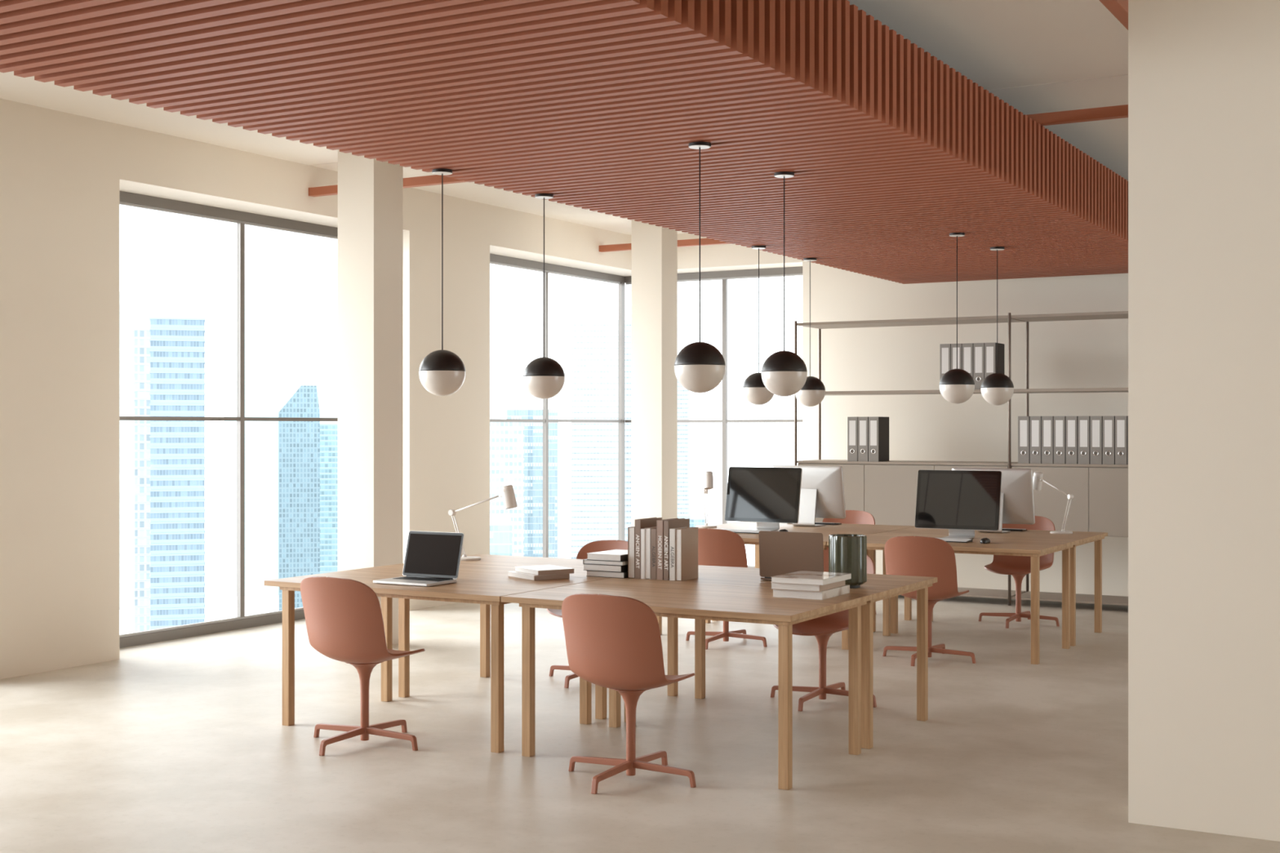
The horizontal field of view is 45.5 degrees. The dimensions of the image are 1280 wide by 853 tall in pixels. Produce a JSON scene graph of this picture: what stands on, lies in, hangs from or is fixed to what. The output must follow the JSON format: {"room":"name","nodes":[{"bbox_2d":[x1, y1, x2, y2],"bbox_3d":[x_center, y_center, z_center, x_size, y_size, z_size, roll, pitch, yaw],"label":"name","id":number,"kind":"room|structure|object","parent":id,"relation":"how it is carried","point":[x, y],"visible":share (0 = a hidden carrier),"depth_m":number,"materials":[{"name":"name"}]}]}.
{"room":"open-plan office","nodes":[
{"label":"open-plan office","id":0,"kind":"room"},
{"bbox_2d":[0,97,631,679],"bbox_3d":[-5.430,-0.231,7.103,0.437,3.549,21.965,0,0,30],"label":"wall","id":1,"kind":"structure","parent":0,"point":[63,175],"depth_m":9.97,"materials":[{"name":"paint"}]},
{"bbox_2d":[119,191,337,648],"bbox_3d":[-3.050,-0.049,11.671,0.042,3.185,3.071,0,0,30],"label":"window","id":2,"kind":"structure","parent":1,"relation":"in","point":[241,621],"depth_m":11.65,"materials":[{"name":"grey"}]},
{"bbox_2d":[489,253,625,557],"bbox_3d":[-0.949,-0.049,15.357,0.042,3.185,3.095,0,0,30],"label":"window","id":3,"kind":"structure","parent":1,"relation":"in","point":[498,260],"depth_m":15.97,"materials":[{"name":"grey"}]},
{"bbox_2d":[599,238,731,252],"bbox_3d":[2.437,-1.801,13.869,6.531,0.062,0.062,0,0,30],"label":"ceiling beam","id":4,"kind":"structure","parent":1,"relation":"attached to","point":[704,242],"depth_m":14.99,"materials":[{"name":"paint"}]},
{"bbox_2d":[308,104,1128,196],"bbox_3d":[0.307,-1.801,10.133,6.531,0.062,0.062,0,0,30],"label":"ceiling beam","id":5,"kind":"structure","parent":1,"relation":"attached to","point":[1117,111],"depth_m":8.91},
{"bbox_2d":[0,0,1128,284],"bbox_3d":[-0.087,-1.552,7.256,2.555,0.433,14.818,0,0,30],"label":"ceiling panel","id":6,"kind":"object","parent":5,"relation":"hanging from","point":[891,151],"visible":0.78,"depth_m":6.61,"materials":[{"name":"wood"}]},
{"bbox_2d":[418,168,465,395],"bbox_3d":[-1.030,-0.747,7.963,0.241,1.178,0.241,0,0,30],"label":"globe pendant lamp","id":7,"kind":"object","parent":6,"relation":"hanging from","point":[442,372],"visible":1,"depth_m":7.89,"materials":[{"name":"glass"}]},
{"bbox_2d":[523,193,564,399],"bbox_3d":[-0.552,-0.747,8.801,0.241,1.178,0.241,0,0,30],"label":"globe pendant lamp","id":8,"kind":"object","parent":6,"relation":"hanging from","point":[544,378],"visible":1,"depth_m":8.72,"materials":[{"name":"glass"}]},
{"bbox_2d":[674,141,725,392],"bbox_3d":[0.282,-0.747,7.215,0.241,1.178,0.241,0,0,30],"label":"globe pendant lamp","id":9,"kind":"object","parent":6,"relation":"hanging from","point":[700,366],"visible":1,"depth_m":7.14,"materials":[{"name":"glass"}]},
{"bbox_2d":[742,245,773,404],"bbox_3d":[0.880,-0.747,11.315,0.241,1.178,0.241,0,0,30],"label":"globe pendant lamp","id":10,"kind":"object","parent":6,"relation":"hanging from","point":[754,390],"visible":0.77,"depth_m":11.24,"materials":[{"name":"glass"}]},
{"bbox_2d":[761,171,807,396],"bbox_3d":[0.760,-0.747,8.053,0.241,1.178,0.241,0,0,30],"label":"globe pendant lamp","id":11,"kind":"object","parent":6,"relation":"hanging from","point":[784,373],"visible":1,"depth_m":7.97,"materials":[{"name":"glass"}]},
{"bbox_2d":[795,257,825,406],"bbox_3d":[1.352,-0.747,12.143,0.241,1.178,0.241,0,0,30],"label":"globe pendant lamp","id":12,"kind":"object","parent":6,"relation":"hanging from","point":[812,393],"visible":0.87,"depth_m":12.06,"materials":[{"name":"glass"}]},
{"bbox_2d":[939,232,974,403],"bbox_3d":[2.193,-0.747,10.566,0.241,1.178,0.241,0,0,30],"label":"globe pendant lamp","id":13,"kind":"object","parent":6,"relation":"hanging from","point":[957,385],"visible":1,"depth_m":10.49,"materials":[{"name":"glass"}]},
{"bbox_2d":[980,246,1013,405],"bbox_3d":[2.665,-0.747,11.395,0.241,1.178,0.241,0,0,30],"label":"globe pendant lamp","id":14,"kind":"object","parent":6,"relation":"hanging from","point":[997,388],"visible":1,"depth_m":11.32,"materials":[{"name":"glass"}]},
{"bbox_2d":[337,149,403,644],"bbox_3d":[-1.912,-0.231,10.840,0.326,3.549,0.322,0,0,30],"label":"pillar","id":15,"kind":"structure","parent":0,"point":[371,191],"depth_m":10.72,"materials":[{"name":"paint"}]},
{"bbox_2d":[0,0,1128,235],"bbox_3d":[0.280,-2.105,3.679,13.758,0.200,22.270,0,0,30],"label":"ceiling","id":16,"kind":"structure","parent":0,"point":[1037,56],"depth_m":8.89,"materials":[{"name":"paint"}]},
{"bbox_2d":[0,595,1279,852],"bbox_3d":[0.280,1.604,3.679,13.758,0.120,22.270,0,0,30],"label":"floor","id":17,"kind":"structure","parent":0,"point":[182,745],"depth_m":7.28,"materials":[{"name":"concrete"}]},
{"bbox_2d":[300,576,425,755],"bbox_3d":[-1.340,1.126,7.437,0.588,0.836,0.589,0,0,5],"label":"shell chair","id":18,"kind":"object","parent":17,"relation":"on","point":[344,623],"visible":1,"depth_m":7.25,"materials":[{"name":"plastic"}]},
{"bbox_2d":[263,566,603,752],"bbox_3d":[-1.070,1.171,7.967,1.486,0.745,0.949,0,0,30],"label":"office desk","id":19,"kind":"object","parent":17,"relation":"on","point":[470,587],"visible":0.78,"depth_m":7.87,"materials":[{"name":"brown wood"}]},
{"bbox_2d":[373,530,464,586],"bbox_3d":[-1.134,0.673,7.822,0.358,0.251,0.306,0,0,30],"label":"laptop","id":20,"kind":"object","parent":19,"relation":"on","point":[432,558],"visible":1,"depth_m":7.90,"materials":[{"name":"silver metal"}]},
{"bbox_2d":[507,571,569,580],"bbox_3d":[-0.538,0.786,8.093,0.215,0.026,0.280,0,0,-34],"label":"book","id":21,"kind":"object","parent":19,"relation":"on","point":[512,574],"visible":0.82,"depth_m":8.00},
{"bbox_2d":[514,564,573,575],"bbox_3d":[-0.508,0.760,8.099,0.215,0.025,0.265,0,0,-32],"label":"book","id":22,"kind":"object","parent":21,"relation":"on","point":[541,570],"visible":1,"depth_m":8.03,"materials":[{"name":"paper"}]},
{"bbox_2d":[382,554,678,719],"bbox_3d":[-0.599,1.171,8.793,1.486,0.745,0.949,0,0,30],"label":"office desk","id":23,"kind":"object","parent":17,"relation":"on","point":[488,562],"visible":0.52,"depth_m":8.75,"materials":[{"name":"brown wood"}]},
{"bbox_2d":[448,484,517,560],"bbox_3d":[-0.940,0.572,9.114,0.486,0.454,0.164,0,0,30],"label":"desk lamp","id":24,"kind":"object","parent":23,"relation":"on","point":[508,494],"visible":0.95,"depth_m":9.04,"materials":[{"name":"metal"}]},
{"bbox_2d":[586,570,627,578],"bbox_3d":[-0.111,0.783,8.224,0.235,0.032,0.300,0,0,30],"label":"book","id":25,"kind":"object","parent":23,"relation":"on","point":[589,573],"visible":0.47,"depth_m":8.09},
{"bbox_2d":[582,564,627,572],"bbox_3d":[-0.129,0.750,8.228,0.235,0.034,0.300,0,0,29],"label":"book","id":26,"kind":"object","parent":25,"relation":"on","point":[586,566],"visible":0.49,"depth_m":8.09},
{"bbox_2d":[582,559,627,565],"bbox_3d":[-0.123,0.722,8.225,0.245,0.022,0.300,0,0,30],"label":"book","id":27,"kind":"object","parent":26,"relation":"on","point":[584,561],"visible":0.5,"depth_m":8.09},
{"bbox_2d":[586,549,627,561],"bbox_3d":[-0.117,0.693,8.219,0.212,0.034,0.300,0,0,30],"label":"book","id":28,"kind":"object","parent":27,"relation":"on","point":[615,555],"visible":0.62,"depth_m":8.11,"materials":[{"name":"paper"}]},
{"bbox_2d":[546,539,627,688],"bbox_3d":[-0.282,1.126,9.293,0.589,0.836,0.588,0,0,-36],"label":"shell chair","id":29,"kind":"object","parent":17,"relation":"on","point":[599,545],"visible":0.19,"depth_m":9.52,"materials":[{"name":"plastic"}]},
{"bbox_2d":[561,593,696,794],"bbox_3d":[-0.040,1.126,6.693,0.588,0.836,0.589,0,0,5],"label":"shell chair","id":30,"kind":"object","parent":17,"relation":"on","point":[613,642],"visible":1,"depth_m":6.51,"materials":[{"name":"plastic"}]},
{"bbox_2d":[501,578,872,790],"bbox_3d":[0.226,1.171,7.228,1.486,0.745,0.949,0,0,30],"label":"office desk","id":31,"kind":"object","parent":17,"relation":"on","point":[675,600],"visible":0.96,"depth_m":7.14,"materials":[{"name":"brown wood"}]},
{"bbox_2d":[772,584,849,599],"bbox_3d":[0.813,0.779,7.243,0.252,0.039,0.345,0,0,29],"label":"book","id":32,"kind":"object","parent":31,"relation":"on","point":[845,589],"visible":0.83,"depth_m":7.11,"materials":[{"name":"paper"}]},
{"bbox_2d":[770,580,844,591],"bbox_3d":[0.796,0.744,7.223,0.245,0.033,0.325,0,0,29],"label":"book","id":33,"kind":"object","parent":32,"relation":"on","point":[784,586],"visible":0.66,"depth_m":7.09,"materials":[{"name":"paper"}]},
{"bbox_2d":[770,570,851,585],"bbox_3d":[0.809,0.714,7.207,0.262,0.026,0.345,0,0,30],"label":"book","id":34,"kind":"object","parent":33,"relation":"on","point":[802,577],"visible":1,"depth_m":7.12,"materials":[{"name":"paper"}]},
{"bbox_2d":[685,528,767,649],"bbox_3d":[0.612,1.126,10.858,0.589,0.836,0.588,0,0,-36],"label":"shell chair","id":35,"kind":"object","parent":17,"relation":"on","point":[716,547],"visible":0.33,"depth_m":10.64,"materials":[{"name":"plastic"}]},
{"bbox_2d":[656,527,875,647],"bbox_3d":[0.881,1.171,11.390,1.486,0.745,0.949,0,0,30],"label":"office desk","id":36,"kind":"object","parent":17,"relation":"on","point":[748,539],"visible":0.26,"depth_m":11.32,"materials":[{"name":"brown wood"}]},
{"bbox_2d":[696,471,716,528],"bbox_3d":[0.528,0.572,11.998,0.164,0.454,0.486,0,0,0],"label":"desk lamp","id":37,"kind":"object","parent":36,"relation":"on","point":[708,475],"visible":0.99,"depth_m":11.80,"materials":[{"name":"metal"}]},
{"bbox_2d":[722,528,771,533],"bbox_3d":[0.773,0.790,11.495,0.430,0.018,0.130,0,0,30],"label":"keyboard","id":38,"kind":"object","parent":36,"relation":"on","point":[746,531],"visible":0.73,"depth_m":11.46,"materials":[{"name":"grey plastic"}]},
{"bbox_2d":[724,466,802,531],"bbox_3d":[0.935,0.556,11.709,0.615,0.485,0.228,0,0,30],"label":"computer monitor","id":39,"kind":"object","parent":36,"relation":"on","point":[767,497],"visible":0.94,"depth_m":11.72,"materials":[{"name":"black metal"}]},
{"bbox_2d":[608,564,937,749],"bbox_3d":[0.697,1.171,8.054,1.486,0.745,0.949,0,0,30],"label":"office desk","id":40,"kind":"object","parent":17,"relation":"on","point":[882,587],"visible":0.66,"depth_m":7.95,"materials":[{"name":"brown wood"}]},
{"bbox_2d":[627,526,635,578],"bbox_3d":[-0.001,0.665,8.121,0.040,0.268,0.185,0,0,30],"label":"book","id":41,"kind":"object","parent":40,"relation":"on","point":[631,531],"visible":0.43,"depth_m":8.04,"materials":[{"name":"paper"}]},
{"bbox_2d":[640,528,644,578],"bbox_3d":[0.061,0.668,8.089,0.022,0.262,0.190,0,0,30],"label":"book","id":42,"kind":"object","parent":40,"relation":"on","point":[642,531],"visible":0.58,"depth_m":8.01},
{"bbox_2d":[635,517,662,578],"bbox_3d":[0.045,0.644,8.123,0.035,0.310,0.236,0,0,30],"label":"book","id":43,"kind":"object","parent":40,"relation":"on","point":[642,523],"visible":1,"depth_m":8.02,"materials":[{"name":"white paper"}]},
{"bbox_2d":[644,526,656,579],"bbox_3d":[0.086,0.665,8.075,0.032,0.268,0.190,0,0,30],"label":"book","id":44,"kind":"object","parent":40,"relation":"on","point":[647,531],"visible":0.31,"depth_m":8.00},
{"bbox_2d":[650,528,656,579],"bbox_3d":[0.117,0.666,8.057,0.036,0.266,0.191,0,0,30],"label":"book","id":45,"kind":"object","parent":40,"relation":"on","point":[653,531],"visible":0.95,"depth_m":7.97,"materials":[{"name":"grey paper"}]},
{"bbox_2d":[656,518,681,580],"bbox_3d":[0.161,0.644,8.058,0.037,0.310,0.236,0,0,30],"label":"book","id":46,"kind":"object","parent":40,"relation":"on","point":[660,523],"visible":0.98,"depth_m":7.96,"materials":[{"name":"paper"}]},
{"bbox_2d":[663,518,689,580],"bbox_3d":[0.194,0.644,8.039,0.029,0.309,0.236,0,0,30],"label":"book","id":47,"kind":"object","parent":40,"relation":"on","point":[676,523],"visible":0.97,"depth_m":7.94,"materials":[{"name":"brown paper"}]},
{"bbox_2d":[669,526,686,580],"bbox_3d":[0.214,0.665,8.002,0.033,0.268,0.191,0,0,30],"label":"book","id":48,"kind":"object","parent":40,"relation":"on","point":[672,531],"visible":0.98,"depth_m":7.92,"materials":[{"name":"grey paper"}]},
{"bbox_2d":[675,527,697,581],"bbox_3d":[0.246,0.665,7.984,0.033,0.268,0.190,0,0,30],"label":"book","id":49,"kind":"object","parent":40,"relation":"on","point":[686,539],"visible":1,"depth_m":7.95,"materials":[{"name":"paper"}]},
{"bbox_2d":[758,530,823,580],"bbox_3d":[0.835,0.670,7.948,0.358,0.258,0.260,0,0,30],"label":"laptop","id":50,"kind":"object","parent":40,"relation":"on","point":[780,553],"visible":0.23,"depth_m":7.84,"materials":[{"name":"brown metal"}]},
{"bbox_2d":[828,533,866,588],"bbox_3d":[1.034,0.670,7.606,0.187,0.258,0.187,0,0,30],"label":"vase","id":51,"kind":"object","parent":40,"relation":"on","point":[847,553],"visible":0.77,"depth_m":7.53,"materials":[{"name":"grey ceramic"}]},
{"bbox_2d":[713,521,915,631],"bbox_3d":[1.352,1.171,12.216,1.486,0.745,0.949,0,0,30],"label":"office desk","id":52,"kind":"object","parent":17,"relation":"on","point":[843,527],"visible":0.25,"depth_m":12.15,"materials":[{"name":"brown wood"}]},
{"bbox_2d":[771,465,845,526],"bbox_3d":[1.361,0.556,12.293,0.615,0.485,0.228,0,0,30],"label":"computer monitor","id":53,"kind":"object","parent":52,"relation":"on","point":[822,487],"visible":0.69,"depth_m":12.18,"materials":[{"name":"silver"}]},
{"bbox_2d":[791,522,841,524],"bbox_3d":[1.430,0.790,12.537,0.430,0.018,0.130,0,0,30],"label":"keyboard","id":54,"kind":"object","parent":52,"relation":"on","point":[816,523],"visible":0.52,"depth_m":12.42,"materials":[{"name":"grey plastic"}]},
{"bbox_2d":[770,550,876,711],"bbox_3d":[1.021,1.126,8.556,0.589,0.836,0.588,0,0,-36],"label":"shell chair","id":55,"kind":"object","parent":17,"relation":"on","point":[822,628],"visible":0.38,"depth_m":8.55,"materials":[{"name":"plastic"}]},
{"bbox_2d":[822,510,875,550],"bbox_3d":[1.661,1.126,12.703,0.589,0.836,0.588,0,0,-36],"label":"shell chair","id":56,"kind":"object","parent":17,"relation":"on","point":[852,517],"visible":0.13,"depth_m":12.90,"materials":[{"name":"plastic"}]},
{"bbox_2d":[882,536,975,666],"bbox_3d":[1.910,1.126,10.115,0.588,0.836,0.589,0,0,5],"label":"shell chair","id":57,"kind":"object","parent":17,"relation":"on","point":[912,556],"visible":0.86,"depth_m":9.92,"materials":[{"name":"plastic"}]},
{"bbox_2d":[826,533,1076,664],"bbox_3d":[2.177,1.171,10.651,1.486,0.745,0.949,0,0,30],"label":"office desk","id":58,"kind":"object","parent":17,"relation":"on","point":[1034,548],"visible":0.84,"depth_m":10.44,"materials":[{"name":"brown wood"}]},
{"bbox_2d":[937,537,973,542],"bbox_3d":[2.088,0.790,10.642,0.430,0.018,0.130,0,0,30],"label":"keyboard","id":59,"kind":"object","parent":58,"relation":"on","point":[947,540],"visible":0.45,"depth_m":10.56,"materials":[{"name":"grey plastic"}]},
{"bbox_2d":[915,470,1002,538],"bbox_3d":[2.262,0.556,10.896,0.615,0.485,0.228,0,0,30],"label":"computer monitor","id":60,"kind":"object","parent":58,"relation":"on","point":[962,502],"visible":0.9,"depth_m":10.90,"materials":[{"name":"black"}]},
{"bbox_2d":[794,311,1128,605],"bbox_3d":[3.325,0.282,13.416,4.033,2.524,0.590,0,0,30],"label":"shelving unit","id":61,"kind":"object","parent":17,"relation":"on","point":[1010,594],"visible":0.51,"depth_m":13.56,"materials":[{"name":"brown metal"}]},
{"bbox_2d":[847,417,857,461],"bbox_3d":[1.999,0.115,14.016,0.096,0.405,0.280,0,0,30],"label":"ring binder","id":62,"kind":"object","parent":61,"relation":"on","point":[852,422],"visible":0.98,"depth_m":13.89,"materials":[{"name":"cardboard"}]},
{"bbox_2d":[857,417,868,461],"bbox_3d":[2.087,0.115,13.966,0.096,0.405,0.280,0,0,30],"label":"ring binder","id":63,"kind":"object","parent":61,"relation":"on","point":[863,422],"visible":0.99,"depth_m":13.85,"materials":[{"name":"white"}]},
{"bbox_2d":[868,417,888,462],"bbox_3d":[2.176,0.115,13.915,0.096,0.405,0.280,0,0,30],"label":"ring binder","id":64,"kind":"object","parent":61,"relation":"on","point":[878,427],"visible":1,"depth_m":13.81,"materials":[{"name":"white"}]},
{"bbox_2d":[797,462,1011,525],"bbox_3d":[2.451,0.629,13.906,1.975,0.579,0.549,0,0,30],"label":"storage cabinet","id":65,"kind":"object","parent":61,"relation":"attached to","point":[888,492],"visible":0.4,"depth_m":13.73,"materials":[{"name":"wood"}]},
{"bbox_2d":[939,343,951,381],"bbox_3d":[2.757,-0.525,13.584,0.096,0.405,0.280,0,0,30],"label":"ring binder","id":66,"kind":"object","parent":61,"relation":"on","point":[944,348],"visible":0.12,"depth_m":13.47,"materials":[{"name":"white"}]},
{"bbox_2d":[951,343,962,369],"bbox_3d":[2.844,-0.525,13.534,0.096,0.405,0.280,0,0,30],"label":"ring binder","id":67,"kind":"object","parent":61,"relation":"on","point":[953,346],"visible":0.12,"depth_m":13.41,"materials":[{"name":"white"}]},
{"bbox_2d":[962,342,973,377],"bbox_3d":[2.932,-0.525,13.485,0.096,0.405,0.280,0,0,30],"label":"ring binder","id":68,"kind":"object","parent":61,"relation":"on","point":[967,348],"visible":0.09,"depth_m":13.36,"materials":[{"name":"white"}]},
{"bbox_2d":[973,342,984,389],"bbox_3d":[3.019,-0.525,13.435,0.096,0.405,0.280,0,0,30],"label":"ring binder","id":69,"kind":"object","parent":61,"relation":"on","point":[978,348],"visible":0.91,"depth_m":13.32,"materials":[{"name":"white"}]},
{"bbox_2d":[984,342,1004,378],"bbox_3d":[3.106,-0.525,13.385,0.096,0.405,0.280,0,0,30],"label":"ring binder","id":70,"kind":"object","parent":61,"relation":"on","point":[990,348],"visible":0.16,"depth_m":13.28,"materials":[{"name":"white"}]},
{"bbox_2d":[1017,416,1030,463],"bbox_3d":[3.361,0.115,13.240,0.096,0.405,0.280,0,0,30],"label":"ring binder","id":71,"kind":"object","parent":61,"relation":"on","point":[1024,422],"visible":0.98,"depth_m":13.12,"materials":[{"name":"white"}]},
{"bbox_2d":[1030,416,1041,463],"bbox_3d":[3.450,0.115,13.189,0.096,0.405,0.280,0,0,30],"label":"ring binder","id":72,"kind":"object","parent":61,"relation":"on","point":[1035,421],"visible":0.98,"depth_m":13.07,"materials":[{"name":"white"}]},
{"bbox_2d":[1041,416,1053,463],"bbox_3d":[3.538,0.115,13.139,0.096,0.405,0.280,0,0,30],"label":"ring binder","id":73,"kind":"object","parent":61,"relation":"on","point":[1047,422],"visible":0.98,"depth_m":13.02,"materials":[{"name":"white"}]},
{"bbox_2d":[1053,416,1066,463],"bbox_3d":[3.627,0.115,13.088,0.096,0.405,0.280,0,0,30],"label":"ring binder","id":74,"kind":"object","parent":61,"relation":"on","point":[1060,422],"visible":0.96,"depth_m":12.97,"materials":[{"name":"white"}]},
{"bbox_2d":[1011,466,1128,537],"bbox_3d":[4.192,0.629,12.914,1.975,0.579,0.549,0,0,30],"label":"storage cabinet","id":75,"kind":"object","parent":61,"relation":"attached to","point":[1100,502],"visible":0.21,"depth_m":12.85,"materials":[{"name":"wood"}]},
{"bbox_2d":[1066,416,1077,463],"bbox_3d":[3.716,0.115,13.038,0.096,0.405,0.280,0,0,30],"label":"ring binder","id":76,"kind":"object","parent":61,"relation":"on","point":[1071,421],"visible":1,"depth_m":12.92,"materials":[{"name":"white"}]},
{"bbox_2d":[1077,416,1089,464],"bbox_3d":[3.804,0.115,12.987,0.096,0.405,0.280,0,0,30],"label":"ring binder","id":77,"kind":"object","parent":61,"relation":"on","point":[1083,422],"visible":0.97,"depth_m":12.87,"materials":[{"name":"white"}]},
{"bbox_2d":[1089,416,1102,464],"bbox_3d":[3.893,0.115,12.937,0.096,0.405,0.280,0,0,30],"label":"ring binder","id":78,"kind":"object","parent":61,"relation":"on","point":[1095,422],"visible":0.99,"depth_m":12.82,"materials":[{"name":"white"}]},
{"bbox_2d":[1102,416,1115,464],"bbox_3d":[3.982,0.115,12.886,0.096,0.405,0.280,0,0,30],"label":"ring binder","id":79,"kind":"object","parent":61,"relation":"on","point":[1108,422],"visible":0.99,"depth_m":12.77,"materials":[{"name":"white"}]},
{"bbox_2d":[1115,416,1127,464],"bbox_3d":[4.070,0.115,12.836,0.096,0.405,0.280,0,0,30],"label":"ring binder","id":80,"kind":"object","parent":61,"relation":"on","point":[1121,422],"visible":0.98,"depth_m":12.72,"materials":[{"name":"white"}]},
{"bbox_2d":[880,526,1107,646],"bbox_3d":[2.648,1.171,11.477,1.486,0.745,0.949,0,0,30],"label":"office desk","id":81,"kind":"object","parent":17,"relation":"on","point":[1082,537],"visible":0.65,"depth_m":11.40,"materials":[{"name":"brown wood"}]},
{"bbox_2d":[951,467,1035,533],"bbox_3d":[2.678,0.556,11.565,0.615,0.485,0.228,0,0,30],"label":"computer monitor","id":82,"kind":"object","parent":81,"relation":"on","point":[1017,501],"visible":0.57,"depth_m":11.44,"materials":[{"name":"silver"}]},
{"bbox_2d":[1032,471,1073,533],"bbox_3d":[3.111,0.572,11.525,0.164,0.454,0.486,0,0,-20],"label":"desk lamp","id":83,"kind":"object","parent":81,"relation":"on","point":[1037,480],"visible":0.93,"depth_m":11.49,"materials":[{"name":"metal"}]},
{"bbox_2d":[978,515,1059,628],"bbox_3d":[2.961,1.126,11.960,0.589,0.836,0.588,0,0,-36],"label":"shell chair","id":84,"kind":"object","parent":17,"relation":"on","point":[1018,566],"visible":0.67,"depth_m":12.03,"materials":[{"name":"plastic"}]},
{"bbox_2d":[631,219,677,526],"bbox_3d":[0.137,-0.231,14.435,0.326,3.549,0.306,0,0,30],"label":"pillar","id":85,"kind":"structure","parent":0,"point":[654,249],"depth_m":14.32,"materials":[{"name":"paint"}]},
{"bbox_2d":[677,233,1128,596],"bbox_3d":[5.745,-0.231,13.125,13.016,3.549,0.435,0,0,30],"label":"wall","id":86,"kind":"structure","parent":0,"point":[1073,353],"depth_m":14.43,"materials":[{"name":"paint"}]},
{"bbox_2d":[625,266,802,568],"bbox_3d":[0.835,-0.049,16.146,2.278,3.185,0.042,0,0,30],"label":"window","id":87,"kind":"structure","parent":86,"relation":"in","point":[724,276],"depth_m":16.09,"materials":[{"name":"grey"}]},
{"bbox_2d":[1098,0,1128,30],"bbox_3d":[2.457,-1.801,7.249,0.061,0.062,13.030,0,0,30],"label":"ceiling beam","id":88,"kind":"structure","parent":86,"relation":"attached to","point":[1118,8],"depth_m":6.50,"materials":[{"name":"paint"}]},
{"bbox_2d":[1128,0,1279,841],"bbox_3d":[4.733,-0.231,4.563,6.295,3.549,0.384,0,0,30],"label":"wall partition","id":89,"kind":"structure","parent":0,"point":[1204,75],"depth_m":5.82,"materials":[{"name":"paint"}]},
{"label":"outside","id":90,"kind":"structure","parent":0,"visible":0},
{"bbox_2d":[677,380,688,519],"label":"window","id":91,"kind":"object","parent":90,"point":[682,393],"visible":0.19,"depth_m":1119.86,"materials":[{"name":"grey"}]},
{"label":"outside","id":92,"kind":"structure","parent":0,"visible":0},
{"bbox_2d":[688,513,706,527],"bbox_3d":[32.802,106.373,869.978,9.853,110.342,60.000,0,0,2],"label":"tower","id":93,"kind":"structure","parent":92,"point":[695,519],"depth_m":840.58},
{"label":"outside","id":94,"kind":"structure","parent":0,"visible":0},
{"bbox_2d":[149,317,205,630],"bbox_3d":[-149.503,64.085,493.928,16.449,194.918,50.500,0,0,-17],"label":"tower","id":95,"kind":"structure","parent":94,"point":[177,350],"depth_m":469.91,"materials":[{"name":"blue"}]},
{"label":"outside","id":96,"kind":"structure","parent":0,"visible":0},
{"bbox_2d":[133,328,150,632],"bbox_3d":[-196.555,62.303,605.779,8.071,198.483,51.000,0,0,-18],"label":"tower","id":97,"kind":"structure","parent":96,"point":[141,519],"depth_m":581.68,"materials":[{"name":"grey"}]},
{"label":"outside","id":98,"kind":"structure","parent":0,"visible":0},
{"bbox_2d":[134,262,204,329],"bbox_3d":[-306.380,31.514,995.682,40.645,260.060,150.000,0,0,-17],"label":"sky","id":99,"kind":"structure","parent":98,"point":[177,291],"depth_m":923.65,"materials":[{"name":"white"}]},
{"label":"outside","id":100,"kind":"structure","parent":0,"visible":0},
{"bbox_2d":[119,291,134,609],"bbox_3d":[-484.888,21.229,1414.949,36.035,280.629,150.000,0,0,-19],"label":"sky","id":101,"kind":"structure","parent":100,"point":[126,299],"depth_m":1346.52,"materials":[{"name":"white"}]},
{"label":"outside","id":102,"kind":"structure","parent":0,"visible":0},
{"bbox_2d":[224,274,284,596],"bbox_3d":[-389.064,8.643,1553.001,60.997,305.802,200.000,0,0,-14],"label":"sky","id":103,"kind":"structure","parent":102,"point":[264,295],"depth_m":1455.94,"materials":[{"name":"white"}]},
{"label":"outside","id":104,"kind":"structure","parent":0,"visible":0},
{"bbox_2d":[284,262,337,423],"bbox_3d":[-276.691,12.109,1386.064,82.557,298.870,200.000,0,0,-11],"label":"sky","id":105,"kind":"structure","parent":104,"point":[311,289],"depth_m":1284.55,"materials":[{"name":"white"}]},
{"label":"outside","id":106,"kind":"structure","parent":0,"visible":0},
{"bbox_2d":[278,385,319,610],"bbox_3d":[-157.533,71.746,706.160,17.736,179.597,70.000,0,0,-13],"label":"tower","id":107,"kind":"structure","parent":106,"point":[299,442],"depth_m":672.13,"materials":[{"name":"glass"}]},
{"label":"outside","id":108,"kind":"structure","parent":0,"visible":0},
{"bbox_2d":[320,423,337,573],"bbox_3d":[-171.101,79.980,879.263,28.201,163.128,80.400,0,0,-11],"label":"tower","id":109,"kind":"structure","parent":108,"point":[328,432],"depth_m":838.53,"materials":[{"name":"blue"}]},
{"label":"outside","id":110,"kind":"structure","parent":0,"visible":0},
{"bbox_2d":[489,418,524,555],"bbox_3d":[-65.709,79.288,650.823,31.052,164.512,70.600,0,0,-6],"label":"sky","id":111,"kind":"structure","parent":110,"point":[506,438],"depth_m":616.93,"materials":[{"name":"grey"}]},
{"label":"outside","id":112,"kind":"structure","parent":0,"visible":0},
{"bbox_2d":[506,409,558,558],"bbox_3d":[-54.046,76.731,767.901,24.399,169.626,80.000,0,0,-4],"label":"tower","id":113,"kind":"structure","parent":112,"point":[532,431],"depth_m":728.17,"materials":[{"name":"glass"}]},
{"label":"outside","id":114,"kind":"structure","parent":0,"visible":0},
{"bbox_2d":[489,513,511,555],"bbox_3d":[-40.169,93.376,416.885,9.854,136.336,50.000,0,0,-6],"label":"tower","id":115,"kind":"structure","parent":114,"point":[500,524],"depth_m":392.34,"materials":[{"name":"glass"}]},
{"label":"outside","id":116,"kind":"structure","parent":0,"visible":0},
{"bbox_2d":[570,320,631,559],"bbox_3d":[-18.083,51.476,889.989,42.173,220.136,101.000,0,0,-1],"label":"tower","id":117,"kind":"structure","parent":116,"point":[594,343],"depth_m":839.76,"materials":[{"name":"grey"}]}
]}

